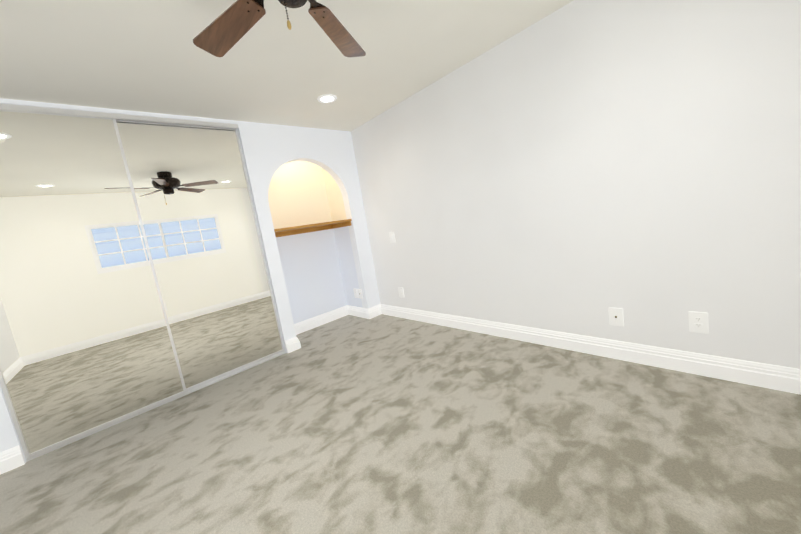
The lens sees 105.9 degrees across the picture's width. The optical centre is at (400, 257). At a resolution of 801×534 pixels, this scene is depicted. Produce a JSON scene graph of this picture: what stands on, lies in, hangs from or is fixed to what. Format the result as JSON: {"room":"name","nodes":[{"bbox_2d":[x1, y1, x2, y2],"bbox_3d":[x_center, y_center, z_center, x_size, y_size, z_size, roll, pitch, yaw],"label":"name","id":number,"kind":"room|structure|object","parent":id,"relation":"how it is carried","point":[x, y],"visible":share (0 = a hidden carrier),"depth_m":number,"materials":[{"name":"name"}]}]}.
{"room":"empty bedroom","nodes":[
{"label":"empty bedroom","id":0,"kind":"room"},
{"bbox_2d":[0,98,379,462],"bbox_3d":[-1.903,-0.034,2.778,3.920,2.440,0.120,-15,9,-42],"label":"wall","id":1,"kind":"structure","parent":0,"point":[269,151],"depth_m":3.27,"materials":[{"name":"paint"}]},
{"bbox_2d":[0,445,24,474],"bbox_3d":[-2.773,1.394,1.857,0.580,0.134,0.019,-15,9,-42],"label":"baseboard","id":2,"kind":"structure","parent":1,"relation":"attached to","point":[10,459],"depth_m":2.01,"materials":[{"name":"white wood"}]},
{"bbox_2d":[0,109,186,458],"bbox_3d":[-2.433,0.131,2.251,0.932,2.381,0.023,-15,9,-42],"label":"mirror door","id":3,"kind":"structure","parent":1,"relation":"in","point":[87,345],"depth_m":2.25,"materials":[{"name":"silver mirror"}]},
{"bbox_2d":[0,103,237,127],"bbox_3d":[-2.304,-1.121,2.423,1.840,0.038,0.082,-15,9,-42],"label":"track","id":4,"kind":"object","parent":1,"relation":"attached to","point":[82,113],"visible":0.94,"depth_m":2.37,"materials":[{"name":"silver metal"}]},
{"bbox_2d":[25,351,286,461],"bbox_3d":[-1.928,1.216,2.709,1.840,0.013,0.075,-15,9,-42],"label":"sill","id":5,"kind":"structure","parent":1,"relation":"attached to","point":[180,396],"depth_m":2.61,"materials":[{"name":"silver metal"}]},
{"bbox_2d":[116,119,284,390],"bbox_3d":[-1.798,-0.047,2.877,0.932,2.381,0.023,-15,9,-42],"label":"mirror door","id":6,"kind":"structure","parent":1,"relation":"in","point":[191,186],"depth_m":2.83,"materials":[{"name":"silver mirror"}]},
{"bbox_2d":[285,332,300,349],"bbox_3d":[-1.288,0.950,3.539,0.019,0.134,0.489,-15,9,-42],"label":"baseboard","id":7,"kind":"structure","parent":1,"relation":"attached to","point":[294,342],"depth_m":3.33,"materials":[{"name":"white wood"}]},
{"bbox_2d":[348,305,371,318],"bbox_3d":[-0.581,0.757,4.189,0.019,0.134,0.489,-15,9,-42],"label":"baseboard","id":8,"kind":"structure","parent":1,"relation":"attached to","point":[352,310],"depth_m":4.15,"materials":[{"name":"white wood"}]},
{"bbox_2d":[0,0,573,131],"bbox_3d":[-0.980,-1.319,1.481,4.040,0.100,4.585,-15,9,-42],"label":"ceiling","id":9,"kind":"structure","parent":0,"point":[269,67],"depth_m":2.00,"materials":[{"name":"paint"}]},
{"bbox_2d":[193,0,365,56],"bbox_3d":[-0.468,-1.075,1.148,1.264,0.458,1.298,-15,9,-42],"label":"ceiling fan","id":10,"kind":"object","parent":9,"relation":"hanging from","point":[226,31],"visible":1,"depth_m":1.42,"materials":[{"name":"brown wood"}]},
{"bbox_2d":[317,94,336,102],"bbox_3d":[-0.682,-1.474,2.815,0.180,0.008,0.180,-15,9,-42],"label":"recessed light","id":11,"kind":"object","parent":9,"relation":"in","point":[327,98],"visible":1,"depth_m":2.81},
{"bbox_2d":[268,161,362,323],"bbox_3d":[-1.228,-0.281,3.907,1.350,2.440,0.630,-15,9,-42],"label":"wall","id":12,"kind":"structure","parent":0,"point":[319,272],"depth_m":4.02,"materials":[{"name":"paint"}]},
{"bbox_2d":[274,219,351,236],"bbox_3d":[-1.149,-0.352,3.739,1.000,0.085,0.488,-15,9,-42],"label":"shelf","id":13,"kind":"object","parent":12,"relation":"attached to","point":[287,231],"visible":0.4,"depth_m":3.85,"materials":[{"name":"brown wood"}]},
{"bbox_2d":[294,305,347,332],"bbox_3d":[-1.113,0.858,4.060,1.000,0.134,0.019,-15,9,-42],"label":"baseboard","id":14,"kind":"structure","parent":12,"relation":"attached to","point":[306,325],"depth_m":4.09,"materials":[{"name":"white wood"}]},
{"bbox_2d":[354,289,358,297],"bbox_3d":[-0.611,0.493,4.153,0.008,0.128,0.082,-15,9,-42],"label":"electrical outlet","id":15,"kind":"object","parent":12,"relation":"attached to","point":[356,293],"visible":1,"depth_m":4.15,"materials":[{"name":"plastic"}]},
{"bbox_2d":[358,289,362,298],"bbox_3d":[-0.547,0.492,4.076,0.017,0.128,0.082,-15,9,-42],"label":"electrical outlet","id":16,"kind":"object","parent":12,"relation":"attached to","point":[360,293],"visible":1,"depth_m":4.07,"materials":[{"name":"plastic"}]},
{"bbox_2d":[0,314,800,533],"bbox_3d":[-0.581,1.171,1.786,4.040,0.100,4.585,-15,9,-42],"label":"floor","id":17,"kind":"structure","parent":0,"point":[378,424],"depth_m":1.62,"materials":[{"name":"carpet"}]},
{"bbox_2d":[351,0,800,368],"bbox_3d":[0.635,-0.460,2.933,0.120,2.440,4.585,-15,9,-42],"label":"wall","id":18,"kind":"structure","parent":0,"point":[579,167],"depth_m":1.99,"materials":[{"name":"grey paint"}]},
{"bbox_2d":[389,232,394,242],"bbox_3d":[-0.102,-0.242,3.701,0.013,0.128,0.082,-15,9,-42],"label":"light switch","id":19,"kind":"object","parent":18,"relation":"attached to","point":[392,238],"visible":1,"depth_m":3.69,"materials":[{"name":"plastic"}]},
{"bbox_2d":[398,287,403,297],"bbox_3d":[0.009,0.439,3.786,0.008,0.128,0.082,-15,9,-42],"label":"electrical outlet","id":20,"kind":"object","parent":18,"relation":"attached to","point":[401,292],"visible":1,"depth_m":3.78,"materials":[{"name":"plastic"}]},
{"bbox_2d":[376,304,800,394],"bbox_3d":[0.953,0.679,2.820,0.019,0.134,3.640,-15,9,-42],"label":"baseboard","id":21,"kind":"structure","parent":18,"relation":"attached to","point":[780,378],"depth_m":2.08,"materials":[{"name":"white wood"}]},
{"bbox_2d":[609,307,623,325],"bbox_3d":[1.518,0.420,2.131,0.017,0.128,0.082,-15,9,-42],"label":"outlet","id":22,"kind":"object","parent":18,"relation":"attached to","point":[615,316],"visible":1,"depth_m":2.13,"materials":[{"name":"plastic"}]},
{"bbox_2d":[689,311,707,333],"bbox_3d":[1.798,0.392,1.825,0.008,0.128,0.082,-15,9,-42],"label":"electrical outlet","id":23,"kind":"object","parent":18,"relation":"attached to","point":[698,321],"visible":1,"depth_m":1.82,"materials":[{"name":"plastic"}]}
]}

